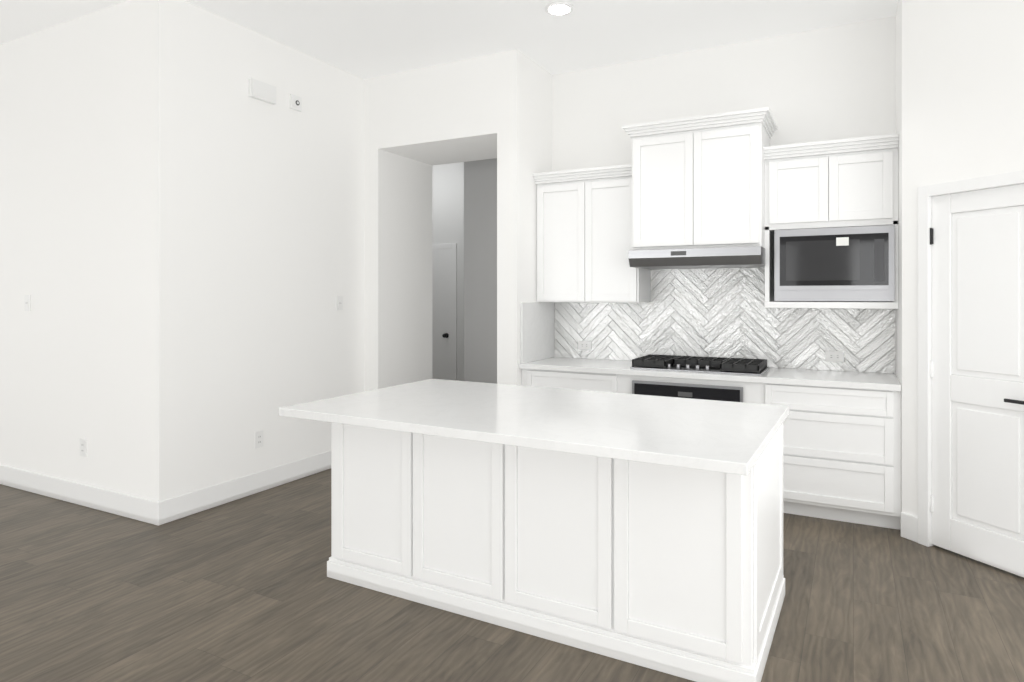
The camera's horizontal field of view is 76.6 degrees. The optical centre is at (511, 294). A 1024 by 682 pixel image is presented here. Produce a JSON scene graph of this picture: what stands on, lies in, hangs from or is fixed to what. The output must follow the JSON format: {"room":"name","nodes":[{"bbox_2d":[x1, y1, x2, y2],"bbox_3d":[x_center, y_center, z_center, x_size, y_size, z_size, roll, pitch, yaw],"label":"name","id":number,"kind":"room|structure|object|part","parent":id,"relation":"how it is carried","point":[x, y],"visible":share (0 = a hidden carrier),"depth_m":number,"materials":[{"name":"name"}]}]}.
{"room":"kitchen","nodes":[
{"label":"kitchen","id":0,"kind":"room"},
{"bbox_2d":[0,0,363,500],"bbox_3d":[-3.891,-0.240,6.563,5.200,3.400,2.790,0,0,28],"label":"wall","id":1,"kind":"structure","parent":0,"point":[181,238],"depth_m":4.60,"materials":[{"name":"white paint"}]},
{"bbox_2d":[24,295,30,310],"bbox_3d":[-3.614,0.060,4.835,0.075,0.120,0.009,0,0,28],"label":"light switch","id":2,"kind":"object","parent":1,"relation":"attached to","point":[27,302],"visible":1,"depth_m":4.83,"materials":[{"name":"white plastic"}]},
{"bbox_2d":[80,438,86,456],"bbox_3d":[-2.977,1.060,4.500,0.075,0.120,0.008,0,0,28],"label":"outlet","id":3,"kind":"object","parent":1,"relation":"attached to","point":[83,447],"visible":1,"depth_m":4.49,"materials":[{"name":"white plastic"}]},
{"bbox_2d":[0,451,330,525],"bbox_3d":[-3.795,1.385,6.504,5.325,0.150,2.805,0,0,28],"label":"baseboard","id":4,"kind":"structure","parent":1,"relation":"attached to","point":[158,513],"depth_m":4.55,"materials":[{"name":"white paint"}]},
{"bbox_2d":[255,430,262,447],"bbox_3d":[-1.873,1.070,4.806,0.008,0.120,0.075,0,0,28],"label":"outlet","id":5,"kind":"object","parent":1,"relation":"attached to","point":[258,439],"visible":1,"depth_m":4.80,"materials":[{"name":"white plastic"}]},
{"bbox_2d":[248,78,275,104],"bbox_3d":[-1.851,-1.510,4.816,0.038,0.130,0.230,0,0,28],"label":"box","id":6,"kind":"object","parent":1,"relation":"attached to","point":[261,91],"visible":0.98,"depth_m":4.79,"materials":[{"name":"white plastic"}]},
{"bbox_2d":[289,94,301,111],"bbox_3d":[-1.703,-1.515,5.112,0.024,0.110,0.110,0,0,28],"label":"sensor","id":7,"kind":"object","parent":1,"relation":"attached to","point":[295,102],"visible":1,"depth_m":5.10,"materials":[{"name":"white plastic"}]},
{"bbox_2d":[336,296,342,309],"bbox_3d":[-1.477,0.070,5.558,0.009,0.120,0.075,0,0,28],"label":"light switch","id":8,"kind":"object","parent":1,"relation":"attached to","point":[339,302],"visible":1,"depth_m":5.55,"materials":[{"name":"white plastic"}]},
{"bbox_2d":[364,77,431,390],"bbox_3d":[-1.065,-0.240,6.177,0.160,3.400,0.840,0,0,28],"label":"wall","id":9,"kind":"structure","parent":0,"point":[397,269],"depth_m":5.97,"materials":[{"name":"white paint"}]},
{"bbox_2d":[378,53,496,164],"bbox_3d":[-0.459,-1.620,5.858,1.210,0.640,0.840,0,0,28],"label":"wall","id":10,"kind":"structure","parent":0,"point":[445,113],"depth_m":5.52,"materials":[{"name":"white paint"}]},
{"bbox_2d":[432,162,463,380],"bbox_3d":[-1.571,-0.240,8.556,3.250,3.400,0.120,0,0,28],"label":"wall","id":11,"kind":"structure","parent":0,"point":[447,203],"depth_m":8.04,"materials":[{"name":"white paint"}]},
{"bbox_2d":[432,243,456,380],"bbox_3d":[-1.121,0.410,8.207,0.950,2.100,0.080,0,0,28],"label":"door","id":12,"kind":"structure","parent":11,"relation":"attached to","point":[444,311],"depth_m":8.09,"materials":[{"name":"white paint"}]},
{"bbox_3d":[-0.828,0.505,8.046,0.060,0.060,0.068,0,0,28],"label":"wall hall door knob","id":13,"kind":"part","parent":12,"relation":"part of","materials":[{"name":"black metal"}]},
{"bbox_2d":[0,0,897,79],"bbox_3d":[-1.742,-1.990,3.346,12.200,0.100,11.700,0,0,28],"label":"ceiling","id":14,"kind":"structure","parent":0,"point":[365,39],"depth_m":4.65,"materials":[{"name":"white paint"}]},
{"bbox_2d":[545,2,572,15],"bbox_3d":[0.320,-1.933,4.386,0.190,0.014,0.190,0,0,28],"label":"recessed light","id":15,"kind":"object","parent":14,"relation":"in","point":[559,8],"visible":0.96,"depth_m":4.37,"materials":[{"name":"white paint"}]},
{"bbox_2d":[464,158,496,383],"bbox_3d":[0.261,-0.240,7.152,1.300,3.400,0.900,0,0,28],"label":"wall","id":16,"kind":"structure","parent":0,"point":[480,270],"depth_m":6.96,"materials":[{"name":"grey paint"}]},
{"bbox_2d":[0,469,1023,681],"bbox_3d":[-1.742,1.500,3.346,12.200,0.080,11.700,0,0,28],"label":"floor","id":17,"kind":"structure","parent":0,"point":[245,589],"depth_m":2.97,"materials":[{"name":"wood"}]},
{"bbox_2d":[327,415,787,681],"bbox_3d":[0.186,1.022,3.258,2.102,0.875,0.938,0,0,29],"label":"kitchen island","id":18,"kind":"object","parent":17,"relation":"on","point":[646,531],"depth_m":2.72,"materials":[{"name":"white paint"}]},
{"bbox_2d":[279,379,788,474],"bbox_3d":[0.117,0.565,3.164,2.158,0.039,1.250,0,0,29],"label":"island countertop","id":19,"kind":"structure","parent":18,"relation":"on","point":[721,437],"depth_m":2.87,"materials":[{"name":"white stone"}]},
{"bbox_3d":[1.098,0.972,2.756,0.012,0.747,0.840,0,0,29],"label":"panel","id":20,"kind":"part","parent":18,"relation":"part of","materials":[{"name":"white paint"}]},
{"bbox_2d":[519,366,626,393],"bbox_3d":[0.588,1.022,5.238,0.858,0.876,0.638,0,0,28],"label":"base cabinet","id":21,"kind":"object","parent":17,"relation":"on","point":[589,380],"depth_m":4.95,"materials":[{"name":"white paint"}]},
{"bbox_2d":[627,374,754,402],"bbox_3d":[1.366,1.022,4.828,0.900,0.876,0.638,0,0,28],"label":"base cabinet","id":22,"kind":"object","parent":17,"relation":"on","point":[667,385],"depth_m":4.53,"materials":[{"name":"white paint"}]},
{"bbox_2d":[755,382,900,529],"bbox_3d":[2.140,1.022,4.421,0.848,0.876,0.638,0,0,28],"label":"base cabinet","id":23,"kind":"object","parent":17,"relation":"on","point":[841,445],"depth_m":4.11,"materials":[{"name":"white paint"}]},
{"bbox_2d":[519,358,900,389],"bbox_3d":[1.359,0.565,4.826,2.606,0.039,0.648,0,0,28],"label":"countertop","id":24,"kind":"structure","parent":23,"relation":"on","point":[684,369],"depth_m":4.56,"materials":[{"name":"white stone"}]},
{"bbox_3d":[0.220,0.303,5.437,0.020,0.485,0.628,0,0,28],"label":"sidesplash panel","id":25,"kind":"part","parent":24,"relation":"part of","materials":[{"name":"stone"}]},
{"bbox_2d":[629,354,769,375],"bbox_3d":[1.396,0.513,4.825,0.915,0.066,0.500,0,0,28],"label":"cooktop","id":26,"kind":"object","parent":24,"relation":"in","point":[717,365],"depth_m":4.73,"materials":[{"name":"black metal"}]},
{"bbox_2d":[497,49,551,384],"bbox_3d":[0.156,-0.240,5.535,0.180,3.400,0.840,0,0,28],"label":"wall","id":27,"kind":"structure","parent":0,"point":[524,118],"depth_m":5.19,"materials":[{"name":"white paint"}]},
{"bbox_2d":[520,302,554,361],"bbox_3d":[0.220,0.303,5.437,0.020,0.485,0.628,0,0,28],"label":"backsplash","id":28,"kind":"structure","parent":27,"relation":"attached to","point":[536,318],"depth_m":5.38,"materials":[{"name":"white paint"}]},
{"bbox_2d":[552,16,895,373],"bbox_3d":[1.606,-0.240,5.133,2.960,3.400,0.120,0,0,28],"label":"wall","id":29,"kind":"structure","parent":0,"point":[831,83],"depth_m":4.96,"materials":[{"name":"white paint"}]},
{"bbox_2d":[534,171,592,301],"bbox_3d":[0.497,-0.451,5.451,0.498,1.023,0.347,0,0,28],"label":"upper cabinet","id":30,"kind":"object","parent":29,"relation":"attached to","point":[564,202],"depth_m":5.29,"materials":[{"name":"white paint"}]},
{"bbox_2d":[593,167,652,302],"bbox_3d":[0.833,-0.451,5.274,0.498,1.023,0.347,0,0,28],"label":"upper cabinet","id":31,"kind":"object","parent":29,"relation":"attached to","point":[619,276],"depth_m":5.10,"materials":[{"name":"white paint"}]},
{"bbox_2d":[629,119,712,254],"bbox_3d":[1.240,-0.774,4.958,0.516,0.888,0.527,0,0,28],"label":"upper cabinet","id":32,"kind":"object","parent":29,"relation":"attached to","point":[667,168],"depth_m":4.72,"materials":[{"name":"white paint"}]},
{"bbox_2d":[628,246,770,269],"bbox_3d":[1.402,-0.268,4.838,0.923,0.120,0.572,0,0,28],"label":"range hood","id":33,"kind":"object","parent":32,"relation":"attached to","point":[665,257],"depth_m":4.60,"materials":[{"name":"silver metal"}]},
{"bbox_2d":[650,267,764,302],"bbox_3d":[1.537,-0.089,5.093,0.913,0.301,0.012,0,0,28],"label":"tile backsplash","id":34,"kind":"structure","parent":29,"relation":"attached to","point":[725,285],"depth_m":5.09,"materials":[{"name":"grey tile"}]},
{"bbox_2d":[554,302,894,372],"bbox_3d":[1.518,0.303,5.103,2.584,0.484,0.013,0,0,28],"label":"tile backsplash","id":35,"kind":"structure","parent":29,"relation":"attached to","point":[863,340],"depth_m":5.00,"materials":[{"name":"grey tile"}]},
{"bbox_2d":[578,341,590,349],"bbox_3d":[0.623,0.433,5.564,0.120,0.075,0.008,0,0,28],"label":"outlet","id":36,"kind":"object","parent":35,"relation":"attached to","point":[584,345],"visible":1,"depth_m":5.56,"materials":[{"name":"white plastic"}]},
{"bbox_2d":[825,351,843,361],"bbox_3d":[2.322,0.444,4.670,0.120,0.075,0.008,0,0,28],"label":"outlet","id":37,"kind":"object","parent":35,"relation":"attached to","point":[834,356],"visible":1,"depth_m":4.67,"materials":[{"name":"white plastic"}]},
{"bbox_2d":[705,115,772,254],"bbox_3d":[1.593,-0.774,4.772,0.516,0.888,0.527,0,0,28],"label":"upper cabinet","id":38,"kind":"object","parent":29,"relation":"attached to","point":[735,148],"depth_m":4.51,"materials":[{"name":"white paint"}]},
{"bbox_2d":[765,143,840,230],"bbox_3d":[2.069,-0.725,4.623,0.465,0.535,0.347,0,0,28],"label":"upper cabinet","id":39,"kind":"object","parent":29,"relation":"attached to","point":[810,225],"depth_m":4.47,"materials":[{"name":"white paint"}]},
{"bbox_2d":[765,227,896,298],"bbox_3d":[2.225,-0.206,4.535,0.763,0.457,0.358,0,0,28],"label":"upper cabinet","id":40,"kind":"object","parent":29,"relation":"attached to","point":[814,262],"depth_m":4.37,"materials":[{"name":"white paint"}]},
{"bbox_2d":[774,224,894,301],"bbox_3d":[2.231,-0.206,4.510,0.728,0.497,0.320,0,0,28],"label":"microwave","id":41,"kind":"object","parent":40,"relation":"in","point":[823,262],"depth_m":4.37,"materials":[{"name":"silver metal"}]},
{"bbox_2d":[841,139,898,230],"bbox_3d":[2.377,-0.725,4.461,0.466,0.535,0.347,0,0,28],"label":"upper cabinet","id":42,"kind":"object","parent":29,"relation":"attached to","point":[869,171],"depth_m":4.28,"materials":[{"name":"white paint"}]},
{"bbox_2d":[896,0,901,528],"bbox_3d":[2.565,-0.240,4.187,0.120,3.400,0.660,0,0,28],"label":"wall","id":43,"kind":"structure","parent":0,"point":[899,131],"depth_m":4.13,"materials":[{"name":"white paint"}]},
{"bbox_2d":[901,0,1023,576],"bbox_3d":[2.668,-0.240,3.266,0.164,3.400,1.450,0,0,-22],"label":"wall","id":44,"kind":"structure","parent":0,"point":[963,277],"depth_m":3.59,"materials":[{"name":"white paint"}]},
{"bbox_3d":[2.587,0.412,3.503,0.136,2.095,0.730,0,0,-22],"label":"pantry door casing trim","id":45,"kind":"part","parent":44,"relation":"part of","materials":[{"name":"white paint"}]},
{"bbox_3d":[2.566,0.439,3.494,0.035,2.019,0.602,0,0,-22],"label":"pantry door","id":46,"kind":"part","parent":44,"relation":"part of","materials":[{"name":"white paint"}]},
{"bbox_3d":[2.596,0.545,3.300,0.056,0.054,0.142,0,0,-22],"label":"pantry door lever handle","id":47,"kind":"part","parent":44,"relation":"part of","materials":[{"name":"black metal"}]}
]}

